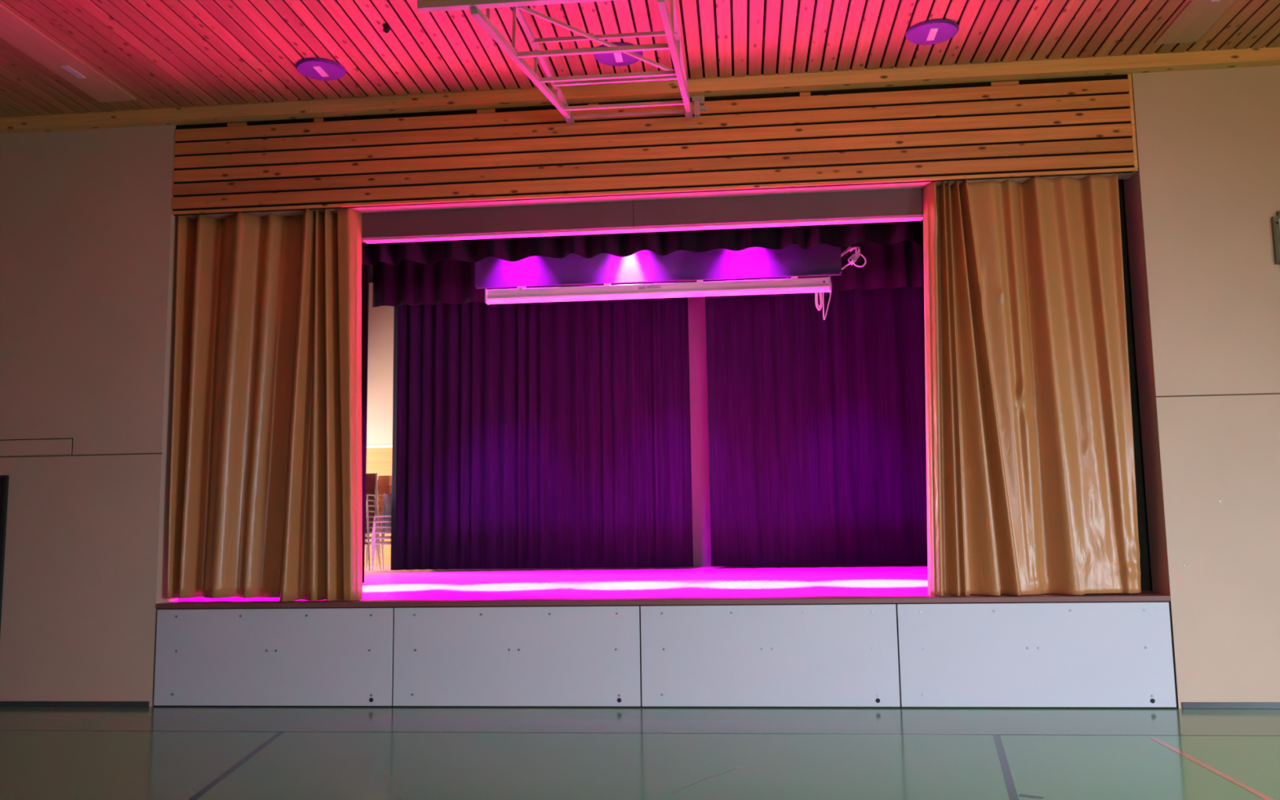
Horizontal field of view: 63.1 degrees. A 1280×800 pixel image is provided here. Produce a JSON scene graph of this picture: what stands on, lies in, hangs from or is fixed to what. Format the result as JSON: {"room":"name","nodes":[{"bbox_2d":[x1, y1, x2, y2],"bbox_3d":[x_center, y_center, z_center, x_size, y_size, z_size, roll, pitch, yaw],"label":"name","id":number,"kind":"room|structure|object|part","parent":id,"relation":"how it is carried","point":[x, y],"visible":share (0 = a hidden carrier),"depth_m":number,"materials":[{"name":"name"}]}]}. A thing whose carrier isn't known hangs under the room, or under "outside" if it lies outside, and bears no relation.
{"room":"event venue","nodes":[
{"label":"event venue","id":0,"kind":"room"},
{"bbox_2d":[0,124,178,706],"bbox_3d":[-7.112,0.000,10.611,4.996,6.000,0.404,-2,-7,5],"label":"wall","id":1,"kind":"structure","parent":0,"point":[88,228],"depth_m":10.25,"materials":[{"name":"beige paint"}]},
{"bbox_2d":[0,475,8,633],"bbox_3d":[-6.682,1.845,10.117,1.010,2.208,0.074,-2,-7,5],"label":"door","id":2,"kind":"structure","parent":1,"relation":"in","point":[4,479],"depth_m":10.16,"materials":[{"name":"black paint"}]},
{"bbox_2d":[0,439,71,455],"bbox_3d":[-6.689,0.484,10.308,2.270,0.150,0.010,-2,-7,5],"label":"trim","id":3,"kind":"structure","parent":1,"relation":"attached to","point":[42,446],"depth_m":10.23,"materials":[{"name":"beige paint"}]},
{"bbox_2d":[0,701,149,706],"bbox_3d":[-7.101,2.931,10.063,4.970,0.050,0.014,-2,-7,5],"label":"baseboard","id":4,"kind":"structure","parent":1,"relation":"attached to","point":[2,704],"depth_m":9.89,"materials":[{"name":"plastic"}]},
{"bbox_3d":[-7.104,1.773,10.210,4.996,2.384,0.012,-2,-7,5],"label":"panel","id":5,"kind":"part","parent":1,"relation":"part of","materials":[{"name":"beige paint"}]},
{"bbox_3d":[-7.147,-1.113,10.549,4.996,3.404,0.012,-2,-7,5],"label":"panel","id":6,"kind":"part","parent":1,"relation":"part of","materials":[{"name":"beige paint"}]},
{"bbox_2d":[368,265,373,282],"bbox_3d":[-1.393,-2.846,14.983,15.100,0.100,8.900,-2,-7,5],"label":"ceiling","id":7,"kind":"structure","parent":0,"point":[371,267],"depth_m":18.89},
{"bbox_2d":[372,258,516,306],"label":"curtain","id":8,"kind":"object","parent":7,"relation":"hanging from","point":[446,281],"depth_m":14.76,"materials":[{"name":"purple fabric"}]},
{"bbox_2d":[361,200,923,265],"bbox_3d":[0.116,-2.408,11.183,10.602,1.700,0.290,-2,-7,5],"label":"curtain","id":9,"kind":"object","parent":7,"relation":"hanging from","point":[661,243],"visible":0.11,"depth_m":11.10,"materials":[{"name":"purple fabric"}]},
{"bbox_2d":[475,243,841,288],"bbox_3d":[0.173,-2.250,12.714,4.452,1.659,0.065,-2,-7,5],"label":"board","id":10,"kind":"object","parent":7,"relation":"hanging from","point":[820,260],"visible":0.75,"depth_m":12.62,"materials":[{"name":"white paint"}]},
{"bbox_2d":[484,275,831,319],"bbox_3d":[0.203,-1.169,12.432,4.112,0.596,0.278,-2,-7,5],"label":"projection screen","id":11,"kind":"object","parent":10,"relation":"hanging from","point":[700,288],"visible":1,"depth_m":12.32,"materials":[{"name":"white plastic"}]},
{"bbox_3d":[0.024,-1.325,12.340,0.090,0.030,0.006,-2,-7,5],"label":"label plate","id":12,"kind":"part","parent":11,"relation":"part of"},
{"bbox_3d":[0.165,-1.334,12.327,0.165,0.028,0.006,-2,-7,5],"label":"label plate","id":13,"kind":"part","parent":11,"relation":"part of","materials":[{"name":"white plastic"}]},
{"bbox_3d":[2.079,-1.166,12.171,0.068,0.217,0.013,-2,-7,5],"label":"coiled cord","id":14,"kind":"part","parent":11,"relation":"part of","materials":[{"name":"white plastic"}]},
{"bbox_3d":[2.092,-1.157,12.181,0.068,0.232,0.013,-2,-7,5],"label":"coiled cord","id":15,"kind":"part","parent":11,"relation":"part of","materials":[{"name":"white plastic"}]},
{"bbox_3d":[2.101,-1.174,12.190,0.068,0.197,0.013,-2,-7,5],"label":"coiled cord","id":16,"kind":"part","parent":11,"relation":"part of","materials":[{"name":"white plastic"}]},
{"bbox_3d":[2.188,-1.170,12.181,0.113,0.480,0.014,-2,-7,5],"label":"pull cord","id":17,"kind":"part","parent":11,"relation":"part of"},
{"bbox_3d":[0.189,-1.440,12.599,4.426,0.023,0.025,-2,-7,5],"label":"rail","id":18,"kind":"part","parent":10,"relation":"part of","materials":[{"name":"metal"}]},
{"bbox_2d":[840,246,866,270],"bbox_3d":[2.521,-1.679,12.417,0.339,0.326,0.075,-2,-7,5],"label":"cable bundle","id":19,"kind":"object","parent":10,"relation":"attached to","point":[856,256],"visible":1,"depth_m":12.40,"materials":[{"name":"plastic"}]},
{"bbox_2d":[797,240,924,290],"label":"curtain","id":20,"kind":"object","parent":7,"relation":"hanging from","point":[899,264],"depth_m":14.15,"materials":[{"name":"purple fabric"}]},
{"bbox_2d":[364,282,394,565],"bbox_3d":[-5.763,0.426,19.367,5.400,5.245,0.130,-2,-7,5],"label":"wall","id":21,"kind":"structure","parent":0,"point":[380,318],"depth_m":19.30,"materials":[{"name":"beige paint"}]},
{"bbox_3d":[-5.761,0.880,19.264,5.400,0.050,0.030,-2,-7,5],"label":"rail","id":22,"kind":"part","parent":21,"relation":"part of","materials":[{"name":"white plastic"}]},
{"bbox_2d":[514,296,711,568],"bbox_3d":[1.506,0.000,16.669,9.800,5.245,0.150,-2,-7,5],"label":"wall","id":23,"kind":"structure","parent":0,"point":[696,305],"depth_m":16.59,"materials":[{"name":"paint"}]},
{"bbox_2d":[0,706,1279,799],"bbox_3d":[-0.348,1.961,1.942,20.000,0.121,15.020,-2,-7,5],"label":"floor","id":24,"kind":"structure","parent":0,"point":[154,753],"depth_m":7.48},
{"bbox_2d":[153,564,1177,708],"bbox_3d":[-1.331,2.857,14.057,14.900,0.955,9.012,-2,-7,5],"label":"stage","id":25,"kind":"object","parent":24,"relation":"on","point":[824,584],"visible":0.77,"depth_m":10.75,"materials":[{"name":"grey wood"}]},
{"bbox_2d":[153,608,393,706],"bbox_3d":[-3.439,2.407,9.765,2.305,0.888,0.023,-2,-7,5],"label":"panel","id":26,"kind":"object","parent":25,"relation":"attached to","point":[296,656],"visible":1,"depth_m":9.76,"materials":[{"name":"grey paint"}]},
{"bbox_2d":[361,264,368,582],"bbox_3d":[-4.191,-0.180,13.189,1.530,4.928,0.130,-2,-7,5],"label":"curtain","id":27,"kind":"object","parent":25,"relation":"on","point":[365,268],"visible":0.02,"depth_m":13.14,"materials":[{"name":"black fabric"}]},
{"bbox_2d":[364,528,381,570],"bbox_3d":[-4.448,2.319,16.642,0.492,0.793,0.548,-2,-7,5],"label":"chair","id":28,"kind":"object","parent":25,"relation":"on","point":[366,529],"visible":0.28,"depth_m":16.77,"materials":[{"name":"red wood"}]},
{"bbox_2d":[364,523,380,565],"bbox_3d":[-4.454,2.233,16.640,0.492,0.793,0.548,-2,-7,5],"label":"chair","id":29,"kind":"object","parent":28,"relation":"on","point":[370,524],"visible":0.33,"depth_m":16.74,"materials":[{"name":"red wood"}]},
{"bbox_2d":[364,517,380,559],"bbox_3d":[-4.460,2.148,16.638,0.492,0.793,0.548,-2,-7,5],"label":"chair","id":30,"kind":"object","parent":29,"relation":"on","point":[370,518],"visible":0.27,"depth_m":16.78,"materials":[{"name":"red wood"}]},
{"bbox_3d":[-4.442,1.877,16.907,0.380,0.170,0.077,-2,-7,5],"label":"backrest","id":31,"kind":"part","parent":30,"relation":"part of","materials":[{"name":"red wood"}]},
{"bbox_2d":[364,504,380,554],"bbox_3d":[-4.452,2.062,16.635,0.492,0.793,0.548,-2,-7,5],"label":"chair","id":32,"kind":"object","parent":30,"relation":"on","point":[370,513],"visible":0.29,"depth_m":16.75,"materials":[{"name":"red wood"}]},
{"bbox_3d":[-4.434,1.791,16.904,0.380,0.170,0.077,-2,-7,5],"label":"backrest","id":33,"kind":"part","parent":32,"relation":"part of","materials":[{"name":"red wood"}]},
{"bbox_2d":[364,505,380,549],"bbox_3d":[-4.458,1.976,16.634,0.492,0.793,0.548,-2,-7,5],"label":"chair","id":34,"kind":"object","parent":32,"relation":"on","point":[370,508],"visible":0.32,"depth_m":16.80,"materials":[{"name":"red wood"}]},
{"bbox_3d":[-4.440,1.705,16.902,0.380,0.170,0.077,-2,-7,5],"label":"backrest","id":35,"kind":"part","parent":34,"relation":"part of","materials":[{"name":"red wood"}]},
{"bbox_2d":[364,493,380,543],"bbox_3d":[-4.459,1.890,16.632,0.492,0.793,0.548,-2,-7,5],"label":"chair","id":36,"kind":"object","parent":34,"relation":"on","point":[369,502],"visible":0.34,"depth_m":16.80,"materials":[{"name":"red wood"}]},
{"bbox_3d":[-4.440,1.619,16.900,0.380,0.170,0.077,-2,-7,5],"label":"backrest","id":37,"kind":"part","parent":36,"relation":"part of","materials":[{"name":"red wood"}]},
{"bbox_2d":[365,495,379,537],"bbox_3d":[-4.470,1.805,16.631,0.492,0.793,0.548,-2,-7,5],"label":"chair","id":38,"kind":"object","parent":36,"relation":"on","point":[370,497],"visible":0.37,"depth_m":16.84,"materials":[{"name":"red wood"}]},
{"bbox_3d":[-4.451,1.534,16.899,0.380,0.170,0.077,-2,-7,5],"label":"backrest","id":39,"kind":"part","parent":38,"relation":"part of","materials":[{"name":"red wood"}]},
{"bbox_2d":[365,483,379,533],"bbox_3d":[-4.463,1.719,16.628,0.492,0.793,0.548,-2,-7,5],"label":"chair","id":40,"kind":"object","parent":38,"relation":"on","point":[367,491],"visible":0.34,"depth_m":16.78,"materials":[{"name":"red wood"}]},
{"bbox_3d":[-4.445,1.448,16.896,0.380,0.170,0.077,-2,-7,5],"label":"backrest","id":41,"kind":"part","parent":40,"relation":"part of","materials":[{"name":"red wood"}]},
{"bbox_2d":[365,477,379,527],"bbox_3d":[-4.475,1.633,16.627,0.492,0.793,0.548,-2,-7,5],"label":"chair","id":42,"kind":"object","parent":40,"relation":"on","point":[367,486],"visible":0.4,"depth_m":16.84,"materials":[{"name":"red wood"}]},
{"bbox_3d":[-4.456,1.362,16.895,0.380,0.170,0.077,-2,-7,5],"label":"backrest","id":43,"kind":"part","parent":42,"relation":"part of","materials":[{"name":"red wood"}]},
{"bbox_2d":[365,472,379,521],"bbox_3d":[-4.468,1.547,16.624,0.492,0.793,0.548,-2,-7,5],"label":"chair","id":44,"kind":"object","parent":42,"relation":"on","point":[371,478],"visible":0.44,"depth_m":16.84,"materials":[{"name":"red wood"}]},
{"bbox_3d":[-4.449,1.276,16.892,0.380,0.170,0.077,-2,-7,5],"label":"backrest","id":45,"kind":"part","parent":44,"relation":"part of","materials":[{"name":"red wood"}]},
{"bbox_3d":[-4.228,1.748,16.749,0.022,0.415,0.172,-3,-7,16],"label":"leg","id":46,"kind":"part","parent":44,"relation":"part of","materials":[{"name":"grey metal"}]},
{"bbox_3d":[-4.223,1.920,16.753,0.022,0.415,0.172,-3,-7,16],"label":"leg","id":47,"kind":"part","parent":40,"relation":"part of","materials":[{"name":"grey metal"}]},
{"bbox_3d":[-4.258,1.881,16.584,0.048,0.791,0.496,-1,-7,1],"label":"frame","id":48,"kind":"part","parent":36,"relation":"part of","materials":[{"name":"grey metal"}]},
{"bbox_3d":[-4.252,2.052,16.588,0.048,0.791,0.496,-1,-7,1],"label":"frame","id":49,"kind":"part","parent":32,"relation":"part of","materials":[{"name":"grey metal"}]},
{"bbox_3d":[-4.213,2.263,16.761,0.022,0.415,0.172,-3,-7,16],"label":"leg","id":50,"kind":"part","parent":32,"relation":"part of","materials":[{"name":"grey metal"}]},
{"bbox_3d":[-4.208,2.521,16.767,0.022,0.415,0.172,-3,-7,16],"label":"leg","id":51,"kind":"part","parent":28,"relation":"part of","materials":[{"name":"silver metal"}]},
{"bbox_2d":[365,528,391,568],"bbox_3d":[-4.245,2.406,17.410,0.492,0.793,0.548,-2,-7,5],"label":"chair","id":52,"kind":"object","parent":25,"relation":"on","point":[380,528],"visible":0.12,"depth_m":17.55,"materials":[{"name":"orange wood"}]},
{"bbox_3d":[-4.446,2.619,17.578,0.022,0.415,0.172,0,-7,-5],"label":"leg","id":53,"kind":"part","parent":52,"relation":"part of","materials":[{"name":"silver metal"}]},
{"bbox_3d":[-4.248,2.321,17.409,0.492,0.793,0.548,-2,-7,5],"label":"chair","id":54,"kind":"object","parent":52,"relation":"on","visible":0},
{"bbox_3d":[-4.248,2.235,17.406,0.492,0.793,0.548,-2,-7,5],"label":"chair","id":55,"kind":"object","parent":54,"relation":"on","visible":0},
{"bbox_2d":[364,509,382,553],"bbox_3d":[-4.246,2.149,17.404,0.492,0.793,0.548,-2,-7,5],"label":"chair","id":56,"kind":"object","parent":55,"relation":"on","point":[380,513],"visible":0.06,"depth_m":17.16,"materials":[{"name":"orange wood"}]},
{"bbox_2d":[364,506,382,547],"bbox_3d":[-4.257,2.063,17.403,0.492,0.793,0.548,-2,-7,5],"label":"chair","id":57,"kind":"object","parent":56,"relation":"on","point":[380,508],"visible":0.09,"depth_m":17.64,"materials":[{"name":"orange wood"}]},
{"bbox_2d":[364,502,386,542],"bbox_3d":[-4.261,1.978,17.401,0.492,0.793,0.548,-2,-7,5],"label":"chair","id":58,"kind":"object","parent":57,"relation":"on","point":[379,503],"visible":0.03,"depth_m":17.65,"materials":[{"name":"orange wood"}]},
{"bbox_2d":[364,492,385,537],"bbox_3d":[-4.258,1.892,17.399,0.492,0.793,0.548,-2,-7,5],"label":"chair","id":59,"kind":"object","parent":58,"relation":"on","point":[379,498],"visible":0.16,"depth_m":17.65,"materials":[{"name":"orange wood"}]},
{"bbox_2d":[377,490,391,507],"bbox_3d":[-4.264,1.806,17.397,0.492,0.793,0.548,-2,-7,5],"label":"chair","id":60,"kind":"object","parent":59,"relation":"on","point":[380,492],"visible":0.14,"depth_m":17.66,"materials":[{"name":"orange wood"}]},
{"bbox_2d":[377,480,391,502],"bbox_3d":[-4.268,1.720,17.395,0.492,0.793,0.548,-2,-7,5],"label":"chair","id":61,"kind":"object","parent":60,"relation":"on","point":[380,487],"visible":0.22,"depth_m":17.65,"materials":[{"name":"orange wood"}]},
{"bbox_2d":[377,475,391,497],"bbox_3d":[-4.270,1.634,17.393,0.492,0.793,0.548,-2,-7,5],"label":"chair","id":62,"kind":"object","parent":61,"relation":"on","point":[382,480],"visible":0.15,"depth_m":17.66,"materials":[{"name":"orange wood"}]},
{"bbox_3d":[-4.252,1.364,17.661,0.380,0.170,0.077,-2,-7,5],"label":"backrest","id":63,"kind":"part","parent":62,"relation":"part of","materials":[{"name":"orange wood"}]},
{"bbox_3d":[-4.250,1.449,17.663,0.380,0.170,0.077,-2,-7,5],"label":"backrest","id":64,"kind":"part","parent":61,"relation":"part of","materials":[{"name":"orange wood"}]},
{"bbox_3d":[-4.246,1.535,17.665,0.380,0.170,0.077,-2,-7,5],"label":"backrest","id":65,"kind":"part","parent":60,"relation":"part of","materials":[{"name":"orange wood"}]},
{"bbox_2d":[371,528,402,571],"bbox_3d":[-3.909,2.292,16.480,0.492,0.793,0.548,-2,-7,5],"label":"chair","id":66,"kind":"object","parent":25,"relation":"on","point":[385,529],"visible":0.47,"depth_m":16.61,"materials":[{"name":"silver metal"}]},
{"bbox_3d":[-4.115,2.293,16.472,0.048,0.791,0.496,-2,-7,10],"label":"frame","id":67,"kind":"part","parent":66,"relation":"part of","materials":[{"name":"silver metal"}]},
{"bbox_2d":[371,511,391,559],"bbox_3d":[-3.911,2.120,16.476,0.492,0.793,0.548,-2,-7,5],"label":"chair","id":68,"kind":"object","parent":66,"relation":"on","point":[387,518],"visible":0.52,"depth_m":16.27,"materials":[{"name":"grey metal"}]},
{"bbox_2d":[371,508,391,554],"bbox_3d":[-3.913,2.035,16.474,0.492,0.793,0.548,-2,-7,5],"label":"chair","id":69,"kind":"object","parent":68,"relation":"on","point":[387,512],"visible":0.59,"depth_m":16.27,"materials":[{"name":"grey metal"}]},
{"bbox_2d":[371,498,391,549],"bbox_3d":[-3.910,1.949,16.472,0.492,0.793,0.548,-2,-7,5],"label":"chair","id":70,"kind":"object","parent":69,"relation":"on","point":[388,507],"visible":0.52,"depth_m":16.59,"materials":[{"name":"grey metal"}]},
{"bbox_2d":[370,493,391,543],"bbox_3d":[-3.918,1.863,16.470,0.492,0.793,0.548,-2,-7,5],"label":"chair","id":71,"kind":"object","parent":70,"relation":"on","point":[388,496],"visible":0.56,"depth_m":16.68,"materials":[{"name":"grey metal"}]},
{"bbox_3d":[-4.125,1.864,16.462,0.048,0.791,0.496,-2,-7,10],"label":"frame","id":72,"kind":"part","parent":71,"relation":"part of","materials":[{"name":"grey metal"}]},
{"bbox_3d":[-3.921,1.828,16.450,0.400,0.028,0.420,-2,-7,5],"label":"seat","id":73,"kind":"part","parent":71,"relation":"part of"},
{"bbox_3d":[-3.900,1.592,16.738,0.380,0.170,0.077,-2,-7,5],"label":"backrest","id":74,"kind":"part","parent":71,"relation":"part of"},
{"bbox_3d":[-3.913,1.913,16.451,0.400,0.028,0.420,-2,-7,5],"label":"seat","id":75,"kind":"part","parent":70,"relation":"part of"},
{"bbox_3d":[-3.892,1.678,16.740,0.380,0.170,0.077,-2,-7,5],"label":"backrest","id":76,"kind":"part","parent":70,"relation":"part of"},
{"bbox_3d":[-3.916,1.999,16.454,0.400,0.028,0.420,-2,-7,5],"label":"seat","id":77,"kind":"part","parent":69,"relation":"part of","materials":[{"name":"silver metal"}]},
{"bbox_3d":[-3.895,1.764,16.742,0.380,0.170,0.077,-2,-7,5],"label":"backrest","id":78,"kind":"part","parent":69,"relation":"part of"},
{"bbox_3d":[-3.914,2.085,16.456,0.400,0.028,0.420,-2,-7,5],"label":"seat","id":79,"kind":"part","parent":68,"relation":"part of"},
{"bbox_3d":[-3.892,1.850,16.744,0.380,0.170,0.077,-2,-7,5],"label":"backrest","id":80,"kind":"part","parent":68,"relation":"part of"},
{"bbox_2d":[371,519,391,565],"bbox_3d":[-3.910,2.206,16.478,0.492,0.793,0.548,-2,-7,5],"label":"chair","id":81,"kind":"object","parent":66,"relation":"on","point":[385,523],"visible":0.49,"depth_m":16.28,"materials":[{"name":"grey metal"}]},
{"bbox_3d":[-3.913,2.171,16.458,0.400,0.028,0.420,-2,-7,5],"label":"seat","id":82,"kind":"part","parent":81,"relation":"part of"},
{"bbox_3d":[-4.110,2.505,16.648,0.022,0.415,0.172,0,-7,-5],"label":"leg","id":83,"kind":"part","parent":66,"relation":"part of","materials":[{"name":"silver metal"}]},
{"bbox_3d":[-3.912,2.257,16.460,0.400,0.028,0.420,-2,-7,5],"label":"seat","id":84,"kind":"part","parent":66,"relation":"part of","materials":[{"name":"silver metal"}]},
{"bbox_2d":[392,605,640,706],"bbox_3d":[-1.141,2.347,9.546,2.291,0.888,0.023,-2,-7,5],"label":"panel","id":85,"kind":"object","parent":25,"relation":"attached to","point":[516,655],"visible":1,"depth_m":9.54,"materials":[{"name":"grey paint"}]},
{"bbox_2d":[391,297,693,569],"bbox_3d":[-1.560,0.218,16.117,4.672,4.715,0.100,-2,-7,5],"label":"curtain","id":86,"kind":"object","parent":25,"relation":"on","point":[543,434],"visible":0.85,"depth_m":16.08,"materials":[{"name":"fabric"}]},
{"bbox_2d":[640,604,900,706],"bbox_3d":[1.146,2.287,9.328,2.281,0.888,0.023,-2,-7,5],"label":"panel","id":87,"kind":"object","parent":25,"relation":"attached to","point":[846,655],"visible":1,"depth_m":9.32,"materials":[{"name":"grey paint"}]},
{"bbox_2d":[705,286,927,566],"bbox_3d":[3.170,0.091,15.641,4.302,4.715,0.093,-2,-7,5],"label":"curtain","id":88,"kind":"object","parent":25,"relation":"on","point":[817,451],"visible":0.58,"depth_m":15.65,"materials":[{"name":"fabric"}]},
{"bbox_2d":[923,234,969,595],"bbox_3d":[2.807,0.017,9.779,0.345,3.565,0.158,-2,-7,5],"label":"trim","id":89,"kind":"structure","parent":25,"relation":"on","point":[927,504],"depth_m":9.76,"materials":[{"name":"paint"}]},
{"bbox_2d":[897,602,1176,706],"bbox_3d":[3.445,2.226,9.109,2.314,0.888,0.023,-2,-7,5],"label":"panel","id":90,"kind":"object","parent":25,"relation":"attached to","point":[1065,654],"visible":1,"depth_m":9.10,"materials":[{"name":"grey paint"}]},
{"bbox_2d":[0,0,1279,117],"bbox_3d":[-0.445,-3.963,2.754,20.037,0.202,15.253,-2,-7,5],"label":"ceiling","id":91,"kind":"structure","parent":0,"point":[172,54],"depth_m":9.07,"materials":[{"name":"brown wood"}]},
{"bbox_2d":[0,4,136,102],"bbox_3d":[-5.775,-3.733,3.025,0.372,0.032,14.400,-2,-7,5],"label":"ceiling panel","id":92,"kind":"object","parent":91,"relation":"attached to","point":[14,29],"visible":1,"depth_m":9.20,"materials":[{"name":"brown wood"}]},
{"bbox_2d":[60,65,85,78],"bbox_3d":[-5.142,-2.976,9.460,0.070,0.012,0.260,-2,-7,5],"label":"lamp","id":93,"kind":"object","parent":92,"relation":"attached to","point":[70,69],"depth_m":9.45,"materials":[{"name":"white plastic"}]},
{"bbox_2d":[295,57,346,80],"bbox_3d":[-2.915,-3.014,9.523,0.444,0.034,0.444,-2,-7,5],"label":"recessed light","id":94,"kind":"object","parent":91,"relation":"in","point":[318,68],"visible":1,"depth_m":9.48,"materials":[{"name":"white plastic"}]},
{"bbox_3d":[-2.915,-3.002,9.522,0.064,0.010,0.220,-2,-7,5],"label":"lamp plate","id":95,"kind":"part","parent":94,"relation":"part of","materials":[{"name":"white plastic"}]},
{"bbox_2d":[382,23,390,33],"bbox_3d":[-2.129,-3.114,8.736,0.058,0.080,0.090,-2,-7,5],"label":"scrap","id":96,"kind":"object","parent":91,"relation":"attached to","point":[386,28],"visible":1,"depth_m":8.73,"materials":[{"name":"black"}]},
{"bbox_2d":[417,0,706,124],"bbox_3d":[-0.273,-2.656,8.064,1.800,1.037,3.680,-2,-7,5],"label":"frame","id":97,"kind":"object","parent":91,"relation":"hanging from","point":[669,24],"visible":1,"depth_m":8.01,"materials":[{"name":"white paint"}]},
{"bbox_2d":[593,42,643,66],"bbox_3d":[-0.196,-3.080,9.311,0.444,0.034,0.444,-2,-7,5],"label":"recessed light","id":98,"kind":"object","parent":91,"relation":"in","point":[618,59],"visible":0.66,"depth_m":9.34,"materials":[{"name":"white plastic"}]},
{"bbox_3d":[-0.195,-3.068,9.310,0.064,0.010,0.220,-2,-7,5],"label":"lamp plate","id":99,"kind":"part","parent":98,"relation":"part of","materials":[{"name":"white plastic"}]},
{"bbox_2d":[905,18,959,44],"bbox_3d":[2.516,-3.160,8.976,0.444,0.034,0.444,-2,-7,5],"label":"recessed light","id":100,"kind":"object","parent":91,"relation":"in","point":[930,32],"visible":1,"depth_m":8.94,"materials":[{"name":"white plastic"}]},
{"bbox_3d":[2.516,-3.148,8.975,0.064,0.010,0.220,-2,-7,5],"label":"lamp plate","id":101,"kind":"part","parent":100,"relation":"part of","materials":[{"name":"white plastic"}]},
{"bbox_2d":[1154,0,1236,44],"bbox_3d":[4.043,-3.989,2.102,0.360,0.032,14.425,-2,-7,5],"label":"board","id":102,"kind":"object","parent":91,"relation":"attached to","point":[1195,20],"visible":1,"depth_m":8.82,"materials":[{"name":"brown wood"}]},
{"bbox_2d":[171,74,1137,220],"bbox_3d":[-0.056,-2.476,10.135,9.266,1.045,0.262,-2,-7,5],"label":"panel","id":103,"kind":"object","parent":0,"point":[1078,127],"visible":0.95,"depth_m":9.97,"materials":[{"name":"brown wood"}]},
{"bbox_2d":[166,208,362,601],"bbox_3d":[-3.657,0.032,10.219,1.922,3.814,0.287,-2,-7,5],"label":"stage curtain","id":104,"kind":"object","parent":103,"relation":"hanging from","point":[265,496],"visible":1,"depth_m":10.22,"materials":[{"name":"beige fabric"}]},
{"bbox_2d":[361,188,923,244],"bbox_3d":[-0.027,-1.804,10.255,6.060,0.271,0.185,-2,-7,5],"label":"header","id":105,"kind":"structure","parent":103,"relation":"attached to","point":[906,204],"depth_m":10.18,"materials":[{"name":"paint"}]},
{"bbox_3d":[-0.032,-1.672,10.273,5.520,0.014,0.120,-2,-7,5],"label":"led rail","id":106,"kind":"part","parent":105,"relation":"part of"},
{"bbox_2d":[922,174,1141,595],"bbox_3d":[3.520,-0.158,9.523,1.845,3.814,0.231,-1,-7,4],"label":"stage curtain","id":107,"kind":"object","parent":103,"relation":"hanging from","point":[1032,487],"visible":1,"depth_m":9.50,"materials":[{"name":"beige fabric"}]},
{"bbox_2d":[1123,65,1279,708],"bbox_3d":[7.452,-0.383,9.223,5.733,6.000,0.405,-2,-7,5],"label":"wall","id":108,"kind":"structure","parent":0,"point":[1202,197],"depth_m":9.27,"materials":[{"name":"beige paint"}]},
{"bbox_2d":[0,46,1279,133],"bbox_3d":[0.287,-2.973,9.975,20.000,0.135,0.145,-2,-7,5],"label":"trim","id":109,"kind":"structure","parent":108,"relation":"attached to","point":[1091,66],"depth_m":9.93,"materials":[{"name":"brown wood"}]},
{"bbox_2d":[1118,179,1152,591],"bbox_3d":[4.011,-0.691,9.868,2.192,4.935,0.074,-2,-7,5],"label":"curtain","id":110,"kind":"object","parent":108,"relation":"hanging from","point":[1143,531],"visible":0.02,"depth_m":9.71,"materials":[{"name":"brown fabric"}]},
{"bbox_3d":[7.415,-1.647,9.180,5.733,3.097,0.012,-2,-7,5],"label":"panel","id":111,"kind":"part","parent":108,"relation":"part of","materials":[{"name":"beige paint"}]},
{"bbox_3d":[7.458,1.238,8.841,5.733,2.691,0.012,-2,-7,5],"label":"panel","id":112,"kind":"part","parent":108,"relation":"part of","materials":[{"name":"beige paint"}]},
{"bbox_2d":[1181,702,1279,709],"bbox_3d":[7.490,2.546,8.673,5.707,0.055,0.014,-2,-7,5],"label":"baseboard","id":113,"kind":"structure","parent":108,"relation":"attached to","point":[1276,705],"depth_m":8.90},
{"bbox_2d":[1271,210,1279,264],"bbox_3d":[6.038,-1.434,9.266,0.770,0.530,0.034,-2,-7,5],"label":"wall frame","id":114,"kind":"object","parent":108,"relation":"attached to","point":[1275,220],"visible":1,"depth_m":9.30,"materials":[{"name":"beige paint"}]}
]}

